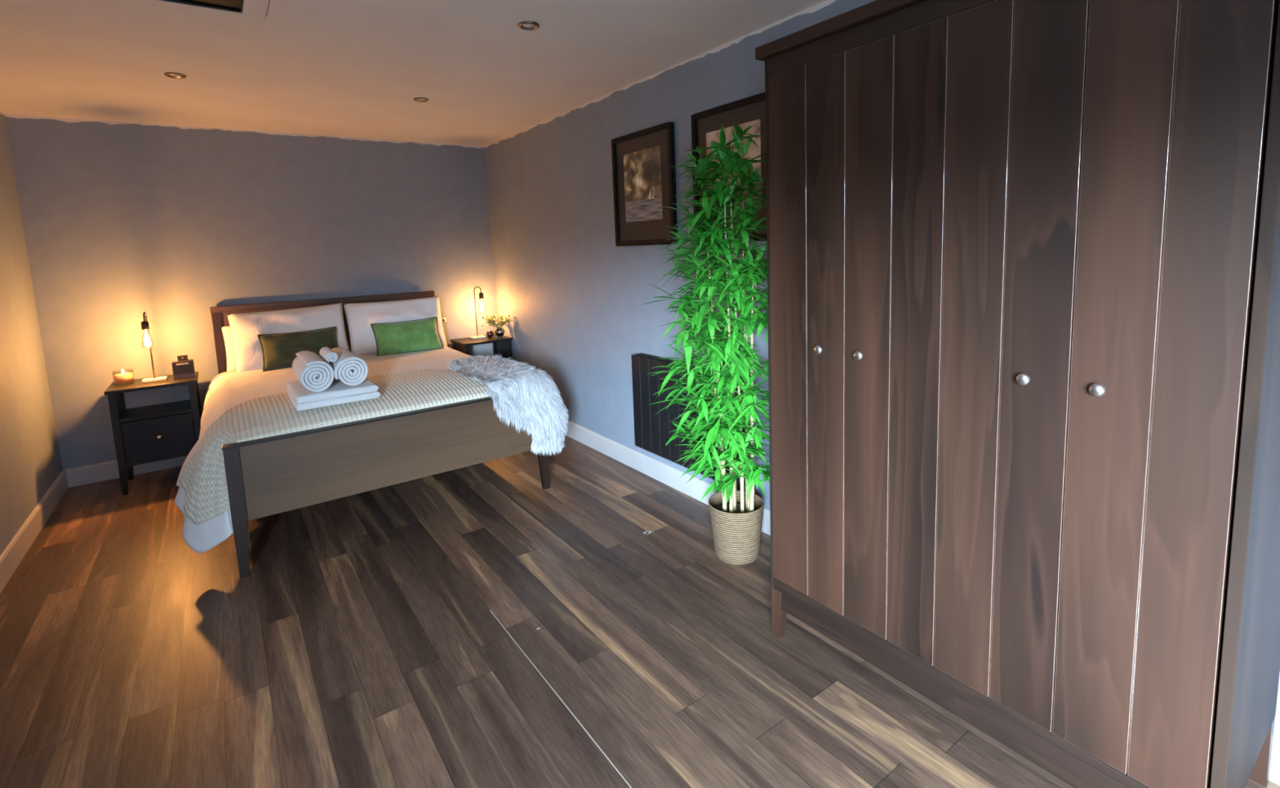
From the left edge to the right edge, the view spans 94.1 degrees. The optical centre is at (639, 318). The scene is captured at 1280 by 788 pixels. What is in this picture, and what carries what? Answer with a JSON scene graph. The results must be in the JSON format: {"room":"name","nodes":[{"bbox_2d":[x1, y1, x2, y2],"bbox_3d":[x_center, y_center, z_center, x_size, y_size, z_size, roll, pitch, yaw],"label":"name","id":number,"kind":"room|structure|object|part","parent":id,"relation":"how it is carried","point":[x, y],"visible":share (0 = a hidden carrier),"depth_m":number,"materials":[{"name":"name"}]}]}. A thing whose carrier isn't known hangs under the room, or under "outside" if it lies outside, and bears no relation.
{"room":"bedroom","nodes":[
{"label":"bedroom","id":0,"kind":"room"},
{"bbox_2d":[0,111,62,555],"bbox_3d":[-1.753,0.219,0.759,0.150,2.369,7.300,-7,9,-35],"label":"wall","id":1,"kind":"structure","parent":0,"point":[30,460],"depth_m":3.37,"materials":[{"name":"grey paint"}]},
{"bbox_2d":[0,469,68,593],"bbox_3d":[-2.098,1.265,1.580,0.016,0.122,5.730,-7,9,-35],"label":"baseboard","id":2,"kind":"structure","parent":1,"relation":"attached to","point":[12,555],"depth_m":3.12,"materials":[{"name":"white paint"}]},
{"bbox_2d":[4,114,497,470],"bbox_3d":[-2.620,-0.230,4.690,3.332,2.369,0.150,-7,9,-35],"label":"wall","id":3,"kind":"structure","parent":0,"point":[122,221],"depth_m":4.23,"materials":[{"name":"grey paint"}]},
{"bbox_2d":[66,455,187,487],"bbox_3d":[-2.529,0.891,4.759,3.000,0.122,0.016,-7,9,-35],"label":"baseboard","id":4,"kind":"structure","parent":3,"relation":"attached to","point":[95,473],"depth_m":4.00,"materials":[{"name":"white wood"}]},
{"bbox_2d":[441,317,446,322],"bbox_3d":[-1.727,0.009,5.247,0.048,0.048,0.021,-7,9,-35],"label":"wall switch","id":5,"kind":"object","parent":3,"relation":"attached to","point":[443,319],"visible":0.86,"depth_m":5.24,"materials":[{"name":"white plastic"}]},
{"bbox_2d":[0,0,826,146],"bbox_3d":[-0.507,-1.216,1.514,3.332,0.200,7.600,-7,9,-35],"label":"ceiling","id":6,"kind":"structure","parent":0,"point":[357,68],"depth_m":2.85,"materials":[{"name":"white paint"}]},
{"bbox_2d":[164,72,186,78],"bbox_3d":[-2.332,-1.223,2.992,0.090,0.008,0.090,-7,9,-35],"label":"recessed light","id":7,"kind":"object","parent":6,"relation":"in","point":[174,75],"visible":1,"depth_m":2.99,"materials":[{"name":"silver metal"}]},
{"bbox_2d":[113,0,269,23],"bbox_3d":[-1.465,-1.202,1.644,0.820,0.227,1.260,-7,9,-35],"label":"window","id":8,"kind":"structure","parent":6,"relation":"attached to","point":[252,11],"depth_m":2.21,"materials":[{"name":"white paint"}]},
{"bbox_2d":[183,0,243,10],"bbox_3d":[-1.461,-1.104,1.656,0.628,0.008,1.068,-7,9,-35],"label":"blind","id":9,"kind":"object","parent":8,"relation":"attached to","point":[211,5],"depth_m":2.20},
{"bbox_2d":[413,97,428,102],"bbox_3d":[-1.336,-1.341,3.643,0.090,0.008,0.090,-7,9,-35],"label":"recessed light","id":10,"kind":"object","parent":6,"relation":"in","point":[417,99],"visible":1,"depth_m":3.63,"materials":[{"name":"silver metal"}]},
{"bbox_2d":[517,21,539,30],"bbox_3d":[-0.468,-1.235,2.510,0.090,0.008,0.090,-7,9,-35],"label":"recessed light","id":11,"kind":"object","parent":6,"relation":"in","point":[526,25],"visible":1,"depth_m":2.50,"materials":[{"name":"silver metal"}]},
{"bbox_2d":[0,434,1279,787],"bbox_3d":[-0.411,1.282,1.820,3.332,0.100,7.600,-7,9,-35],"label":"floor","id":12,"kind":"structure","parent":0,"point":[386,637],"depth_m":2.12,"materials":[{"name":"brown wood"}]},
{"bbox_2d":[103,371,201,495],"bbox_3d":[-3.172,0.739,3.950,0.460,0.670,0.389,-7,9,-35],"label":"bedside table","id":13,"kind":"object","parent":12,"relation":"on","point":[168,425],"visible":0.81,"depth_m":3.84,"materials":[{"name":"black wood"}]},
{"bbox_3d":[-3.245,0.782,3.715,0.038,0.648,0.038,-7,9,-35],"label":"leg","id":14,"kind":"part","parent":13,"relation":"part of","materials":[{"name":"black wood"}]},
{"bbox_3d":[-3.345,0.683,3.833,0.016,0.473,0.284,-7,9,-35],"label":"panel","id":15,"kind":"part","parent":13,"relation":"part of","materials":[{"name":"black wood"}]},
{"bbox_2d":[113,368,133,383],"bbox_3d":[-3.331,0.369,3.843,0.104,0.100,0.104,-7,9,-35],"label":"candle","id":16,"kind":"object","parent":13,"relation":"on","point":[121,378],"visible":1,"depth_m":3.81,"materials":[{"name":"white wax"}]},
{"bbox_3d":[-3.432,0.757,3.975,0.038,0.648,0.038,-7,9,-35],"label":"leg","id":17,"kind":"part","parent":13,"relation":"part of","materials":[{"name":"black wood"}]},
{"bbox_2d":[141,311,167,383],"bbox_3d":[-3.174,0.181,3.859,0.125,0.459,0.128,-7,9,-35],"label":"table lamp","id":18,"kind":"object","parent":13,"relation":"on","point":[144,324],"visible":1,"depth_m":3.86,"materials":[{"name":"metal"}]},
{"bbox_2d":[141,320,149,329],"bbox_3d":[-3.165,0.038,3.811,0.039,0.056,0.039,-7,9,-35],"label":"socket","id":19,"kind":"object","parent":18,"relation":"attached to","point":[144,324],"depth_m":3.80,"materials":[{"name":"brown metal"}]},
{"bbox_2d":[119,399,191,422],"bbox_3d":[-3.180,0.602,3.938,0.388,0.016,0.344,-7,9,-35],"label":"shelf","id":20,"kind":"object","parent":13,"relation":"attached to","point":[166,408],"depth_m":3.89,"materials":[{"name":"black wood"}]},
{"bbox_3d":[-3.286,0.497,4.069,0.388,0.167,0.006,-7,9,-35],"label":"panel","id":21,"kind":"part","parent":13,"relation":"part of","materials":[{"name":"black wood"}]},
{"bbox_3d":[-3.082,0.758,3.826,0.356,0.255,0.024,-7,9,-35],"label":"drawer","id":22,"kind":"part","parent":13,"relation":"part of","materials":[{"name":"black wood"}]},
{"bbox_3d":[-3.078,0.898,3.845,0.360,0.022,0.018,-7,9,-35],"label":"rail","id":23,"kind":"part","parent":13,"relation":"part of","materials":[{"name":"black wood"}]},
{"bbox_2d":[171,354,195,379],"bbox_3d":[-3.042,0.317,3.970,0.114,0.152,0.062,-7,9,-35],"label":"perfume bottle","id":24,"kind":"object","parent":13,"relation":"on","point":[183,368],"visible":1,"depth_m":3.95,"materials":[{"name":"black"}]},
{"bbox_3d":[-2.922,0.741,3.942,0.038,0.648,0.038,-7,9,-35],"label":"leg","id":25,"kind":"part","parent":13,"relation":"part of","materials":[{"name":"black wood"}]},
{"bbox_3d":[-3.108,0.716,4.203,0.038,0.648,0.038,-7,9,-35],"label":"leg","id":26,"kind":"part","parent":13,"relation":"part of","materials":[{"name":"black wood"}]},
{"bbox_2d":[209,290,549,578],"bbox_3d":[-1.799,0.466,3.919,1.573,1.113,2.090,-7,9,-35],"label":"double bed","id":27,"kind":"object","parent":12,"relation":"on","point":[268,476],"visible":0.52,"depth_m":2.99,"materials":[{"name":"brown wood"}]},
{"bbox_3d":[-3.006,0.485,4.321,0.060,1.070,0.040,-7,9,-35],"label":"headboard post","id":28,"kind":"part","parent":27,"relation":"part of","materials":[{"name":"brown wood"}]},
{"bbox_3d":[-1.809,0.873,2.689,0.060,0.606,0.040,-7,9,-35],"label":"leg","id":29,"kind":"part","parent":27,"relation":"part of","materials":[{"name":"brown wood"}]},
{"bbox_3d":[-2.413,-0.143,4.683,1.573,0.043,0.044,-7,9,-35],"label":"rail","id":30,"kind":"part","parent":27,"relation":"part of","materials":[{"name":"brown wood"}]},
{"bbox_2d":[174,346,471,553],"bbox_3d":[-1.855,0.638,3.886,1.839,0.586,1.969,-7,9,-35],"label":"duvet","id":31,"kind":"object","parent":27,"relation":"on","point":[228,389],"visible":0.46,"depth_m":3.62,"materials":[{"name":"white fabric"}]},
{"bbox_2d":[221,325,235,371],"bbox_3d":[-2.688,0.188,4.427,0.665,0.341,0.113,-7,9,-35],"label":"pillow","id":32,"kind":"object","parent":31,"relation":"on","point":[226,330],"visible":0.07,"depth_m":4.25,"materials":[{"name":"white fabric"}]},
{"bbox_2d":[226,302,349,372],"bbox_3d":[-2.531,0.132,4.338,0.744,0.434,0.206,-7,9,-35],"label":"pillow","id":33,"kind":"object","parent":31,"relation":"on","point":[245,327],"visible":0.58,"depth_m":4.25,"materials":[{"name":"white fabric"}]},
{"bbox_2d":[257,325,337,371],"bbox_3d":[-2.414,0.209,4.247,0.498,0.257,0.173,-7,9,-35],"label":"velvet cushion","id":34,"kind":"object","parent":31,"relation":"on","point":[279,350],"visible":0.8,"depth_m":4.17,"materials":[{"name":"green fabric"}]},
{"bbox_2d":[178,368,488,524],"bbox_3d":[-1.494,0.609,3.384,1.797,0.458,0.766,-7,9,-35],"label":"knitted throw","id":35,"kind":"object","parent":31,"relation":"on","point":[203,480],"visible":0.61,"depth_m":2.94,"materials":[{"name":"white fabric"}]},
{"bbox_2d":[286,387,380,410],"bbox_3d":[-1.661,0.396,3.219,0.390,0.036,0.485,-7,9,-35],"label":"folded towel","id":36,"kind":"object","parent":35,"relation":"on","point":[330,402],"visible":0.48,"depth_m":3.02,"materials":[{"name":"white fabric"}]},
{"bbox_2d":[286,377,378,403],"bbox_3d":[-1.663,0.362,3.215,0.380,0.036,0.475,-7,9,-35],"label":"folded towel","id":37,"kind":"object","parent":36,"relation":"on","point":[337,388],"visible":0.7,"depth_m":3.06,"materials":[{"name":"white fabric"}]},
{"bbox_2d":[292,351,333,391],"bbox_3d":[-1.738,0.271,3.162,0.153,0.162,0.432,-7,9,-35],"label":"rolled towel","id":38,"kind":"object","parent":37,"relation":"on","point":[316,375],"visible":1,"depth_m":3.00,"materials":[{"name":"white fabric"}]},
{"bbox_2d":[319,346,337,362],"bbox_3d":[-1.639,0.185,3.139,0.056,0.051,0.252,-7,9,-35],"label":"rolled towel","id":39,"kind":"object","parent":38,"relation":"on","point":[326,353],"visible":1,"depth_m":3.05,"materials":[{"name":"white fabric"}]},
{"bbox_2d":[323,347,368,386],"bbox_3d":[-1.611,0.255,3.252,0.164,0.155,0.432,-7,9,-35],"label":"rolled towel","id":40,"kind":"object","parent":37,"relation":"on","point":[348,368],"visible":0.94,"depth_m":3.09,"materials":[{"name":"white fabric"}]},
{"bbox_2d":[446,353,568,455],"bbox_3d":[-0.882,0.518,3.748,0.560,0.550,0.984,-8,9,-41],"label":"fur throw","id":41,"kind":"object","parent":35,"relation":"on","point":[526,396],"visible":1,"depth_m":3.46,"materials":[{"name":"white fur"}]},
{"bbox_2d":[342,296,448,355],"bbox_3d":[-1.932,0.058,4.757,0.735,0.420,0.215,-7,9,-35],"label":"pillow","id":42,"kind":"object","parent":31,"relation":"on","point":[360,316],"visible":0.63,"depth_m":4.65,"materials":[{"name":"white fabric"}]},
{"bbox_2d":[370,316,444,355],"bbox_3d":[-1.816,0.139,4.677,0.508,0.262,0.177,-7,9,-35],"label":"velvet cushion","id":43,"kind":"object","parent":31,"relation":"on","point":[419,335],"visible":0.98,"depth_m":4.62,"materials":[{"name":"green fabric"}]},
{"bbox_3d":[-2.399,0.267,4.735,1.457,0.795,0.024,-7,9,-35],"label":"headboard","id":44,"kind":"part","parent":27,"relation":"part of","materials":[{"name":"brown wood"}]},
{"bbox_3d":[-1.201,0.669,3.105,1.451,0.348,0.028,-7,9,-35],"label":"footboard","id":45,"kind":"part","parent":27,"relation":"part of","materials":[{"name":"brown wood"}]},
{"bbox_3d":[-0.583,0.720,3.552,0.060,0.606,0.040,-7,9,-35],"label":"leg","id":46,"kind":"part","parent":27,"relation":"part of","materials":[{"name":"brown wood"}]},
{"bbox_2d":[449,333,512,363],"bbox_3d":[-1.383,0.505,5.293,0.435,0.670,0.378,-7,9,-35],"label":"bedside table","id":47,"kind":"object","parent":12,"relation":"on","point":[494,346],"visible":0.34,"depth_m":5.25,"materials":[{"name":"black wood"}]},
{"bbox_3d":[-1.546,0.448,5.182,0.016,0.473,0.273,-7,9,-35],"label":"panel","id":48,"kind":"part","parent":47,"relation":"part of","materials":[{"name":"black wood"}]},
{"bbox_3d":[-1.450,0.546,5.069,0.038,0.648,0.038,-7,9,-35],"label":"leg","id":49,"kind":"part","parent":47,"relation":"part of","materials":[{"name":"black wood"}]},
{"bbox_2d":[469,286,485,339],"bbox_3d":[-1.432,-0.058,5.255,0.148,0.459,0.100,-7,9,-35],"label":"table lamp","id":50,"kind":"object","parent":47,"relation":"on","point":[481,294],"visible":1,"depth_m":5.25,"materials":[{"name":"metal"}]},
{"bbox_2d":[479,292,484,298],"bbox_3d":[-1.397,-0.207,5.255,0.039,0.056,0.039,-7,9,-35],"label":"socket","id":51,"kind":"object","parent":50,"relation":"attached to","point":[481,295],"depth_m":5.24,"materials":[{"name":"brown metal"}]},
{"bbox_3d":[-1.494,0.264,5.407,0.363,0.167,0.006,-7,9,-35],"label":"panel","id":52,"kind":"part","parent":47,"relation":"part of","materials":[{"name":"black wood"}]},
{"bbox_2d":[485,329,493,337],"bbox_3d":[-1.324,0.132,5.270,0.068,0.070,0.068,-7,9,-35],"label":"trinket","id":53,"kind":"object","parent":47,"relation":"on","point":[490,333],"visible":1,"depth_m":5.25,"materials":[{"name":"silver glass"}]},
{"bbox_3d":[-1.327,0.484,5.534,0.038,0.648,0.038,-7,9,-35],"label":"leg","id":54,"kind":"part","parent":47,"relation":"part of","materials":[{"name":"black wood"}]},
{"bbox_2d":[494,326,504,337],"bbox_3d":[-1.237,0.117,5.269,0.088,0.094,0.088,-7,9,-35],"label":"bud vase","id":55,"kind":"object","parent":47,"relation":"on","point":[499,331],"visible":0.99,"depth_m":5.24,"materials":[{"name":"glass"}]},
{"bbox_2d":[480,313,512,327],"bbox_3d":[-1.270,0.021,5.219,0.276,0.135,0.217,-7,9,-35],"label":"sprigs","id":56,"kind":"object","parent":55,"relation":"in","point":[492,322],"visible":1,"depth_m":5.21,"materials":[{"name":"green plant"}]},
{"bbox_3d":[-1.238,0.409,5.399,0.016,0.473,0.273,-7,9,-35],"label":"panel","id":57,"kind":"part","parent":47,"relation":"part of","materials":[{"name":"black wood"}]},
{"bbox_3d":[-1.146,0.508,5.282,0.038,0.648,0.038,-7,9,-35],"label":"leg","id":58,"kind":"part","parent":47,"relation":"part of","materials":[{"name":"black wood"}]},
{"bbox_2d":[640,123,769,564],"bbox_3d":[0.341,0.148,2.535,0.610,1.913,0.710,-7,9,-35],"label":"bamboo plant","id":59,"kind":"object","parent":12,"relation":"on","point":[735,516],"visible":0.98,"depth_m":2.49,"materials":[{"name":"green plant"}]},
{"bbox_2d":[755,0,1279,787],"bbox_3d":[1.000,0.155,1.723,0.582,2.052,1.231,-7,9,-35],"label":"wardrobe","id":60,"kind":"object","parent":12,"relation":"on","point":[1023,256],"visible":1,"depth_m":1.38,"materials":[{"name":"brown wood"}]},
{"bbox_3d":[0.669,0.035,2.199,0.552,1.828,0.012,-7,9,-35],"label":"panel","id":61,"kind":"part","parent":60,"relation":"part of","materials":[{"name":"brown wood"}]},
{"bbox_3d":[0.512,1.061,2.162,0.045,0.184,0.048,-7,9,-35],"label":"leg","id":62,"kind":"part","parent":60,"relation":"part of","materials":[{"name":"brown wood"}]},
{"bbox_3d":[0.542,0.081,1.922,0.020,1.727,0.290,-7,9,-35],"label":"door","id":63,"kind":"part","parent":60,"relation":"part of","materials":[{"name":"brown wood"}]},
{"bbox_3d":[0.560,0.095,1.855,0.030,0.030,0.030,-7,9,-35],"label":"knob","id":64,"kind":"part","parent":60,"relation":"part of","materials":[{"name":"silver metal"}]},
{"bbox_3d":[0.965,-0.845,1.602,0.574,0.038,1.231,-7,9,-35],"label":"cornice","id":65,"kind":"part","parent":60,"relation":"part of","materials":[{"name":"brown wood"}]},
{"bbox_3d":[0.643,0.106,1.740,0.030,0.030,0.030,-7,9,-35],"label":"knob","id":66,"kind":"part","parent":60,"relation":"part of","materials":[{"name":"silver metal"}]},
{"bbox_3d":[0.712,0.103,1.685,0.020,1.727,0.290,-7,9,-35],"label":"door","id":67,"kind":"part","parent":60,"relation":"part of","materials":[{"name":"brown wood"}]},
{"bbox_3d":[0.828,1.039,1.690,0.020,0.079,1.153,-7,9,-35],"label":"rail","id":68,"kind":"part","parent":60,"relation":"part of","materials":[{"name":"brown wood"}]},
{"bbox_3d":[0.881,0.126,1.449,0.020,1.727,0.288,-7,9,-35],"label":"door","id":69,"kind":"part","parent":60,"relation":"part of","materials":[{"name":"brown wood"}]},
{"bbox_3d":[0.896,0.140,1.387,0.030,0.030,0.030,-7,9,-35],"label":"knob","id":70,"kind":"part","parent":60,"relation":"part of","materials":[{"name":"silver metal"}]},
{"bbox_3d":[0.979,0.150,1.270,0.030,0.030,0.030,-7,9,-35],"label":"knob","id":71,"kind":"part","parent":60,"relation":"part of","materials":[{"name":"silver metal"}]},
{"bbox_3d":[1.044,0.148,1.221,0.020,1.727,0.270,-7,9,-35],"label":"door","id":72,"kind":"part","parent":60,"relation":"part of","materials":[{"name":"brown wood"}]},
{"bbox_3d":[1.038,0.960,1.832,0.536,0.026,1.153,-7,9,-35],"label":"panel","id":73,"kind":"part","parent":60,"relation":"part of","materials":[{"name":"brown wood"}]},
{"bbox_3d":[1.348,0.126,1.250,0.552,1.828,0.022,-7,9,-35],"label":"panel","id":74,"kind":"part","parent":60,"relation":"part of","materials":[{"name":"brown wood"}]},
{"bbox_3d":[1.226,0.045,1.880,0.012,1.813,1.153,-7,9,-35],"label":"panel","id":75,"kind":"part","parent":60,"relation":"part of","materials":[{"name":"brown wood"}]},
{"bbox_3d":[1.585,1.098,1.528,0.045,0.184,0.048,-7,9,-35],"label":"leg","id":76,"kind":"part","parent":60,"relation":"part of","materials":[{"name":"brown wood"}]},
{"bbox_2d":[708,490,764,564],"bbox_3d":[0.444,0.957,2.729,0.252,0.254,0.252,-7,9,-35],"label":"basket","id":77,"kind":"object","parent":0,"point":[736,526],"depth_m":2.64,"materials":[{"name":"beige wicker"}]},
{"bbox_2d":[484,0,1279,736],"bbox_3d":[0.836,-0.104,2.581,0.150,2.369,7.300,-7,9,-35],"label":"wall","id":78,"kind":"structure","parent":0,"point":[574,297],"depth_m":3.99,"materials":[{"name":"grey paint"}]},
{"bbox_2d":[611,121,677,246],"bbox_3d":[0.018,-0.758,3.465,0.030,0.651,0.583,-7,9,-35],"label":"framed picture","id":79,"kind":"object","parent":78,"relation":"attached to","point":[644,172],"visible":0.91,"depth_m":3.44,"materials":[{"name":"black wood"}]},
{"bbox_2d":[623,145,662,222],"bbox_3d":[0.016,-0.775,3.462,0.001,0.402,0.364,-7,9,-35],"label":"print","id":80,"kind":"object","parent":79,"relation":"attached to","point":[642,165],"depth_m":3.45},
{"bbox_2d":[631,352,745,490],"bbox_3d":[0.248,0.533,3.331,0.073,0.584,0.900,-7,9,-35],"label":"heater","id":81,"kind":"object","parent":78,"relation":"attached to","point":[651,433],"visible":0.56,"depth_m":3.46,"materials":[{"name":"black metal"}]},
{"bbox_2d":[635,352,728,374],"bbox_3d":[0.241,0.246,3.292,0.051,0.006,0.850,-7,9,-35],"label":"grille","id":82,"kind":"object","parent":81,"relation":"attached to","point":[642,357],"depth_m":3.45,"materials":[{"name":"black metal"}]},
{"bbox_2d":[635,444,740,490],"bbox_3d":[0.244,0.819,3.355,0.024,0.010,0.888,-7,9,-35],"label":"grille","id":83,"kind":"object","parent":81,"relation":"attached to","point":[738,486],"depth_m":3.42,"materials":[{"name":"metal"}]},
{"bbox_3d":[0.264,0.530,3.342,0.033,0.560,0.900,-7,9,-35],"label":"plate","id":84,"kind":"part","parent":81,"relation":"part of","materials":[{"name":"black metal"}]},
{"bbox_2d":[691,92,766,240],"bbox_3d":[0.449,-0.701,2.862,0.030,0.651,0.561,-7,9,-35],"label":"framed picture","id":85,"kind":"object","parent":78,"relation":"attached to","point":[706,125],"visible":0.3,"depth_m":2.80,"materials":[{"name":"black wood"}]},
{"bbox_2d":[706,119,761,210],"bbox_3d":[0.447,-0.718,2.859,0.001,0.402,0.364,-7,9,-35],"label":"print","id":86,"kind":"object","parent":85,"relation":"attached to","point":[713,133],"depth_m":2.78},
{"bbox_2d":[564,420,1279,785],"bbox_3d":[0.811,1.019,2.670,0.016,0.122,7.300,-7,9,-35],"label":"baseboard","id":87,"kind":"structure","parent":78,"relation":"attached to","point":[669,475],"depth_m":3.63,"materials":[{"name":"white wood"}]}
]}

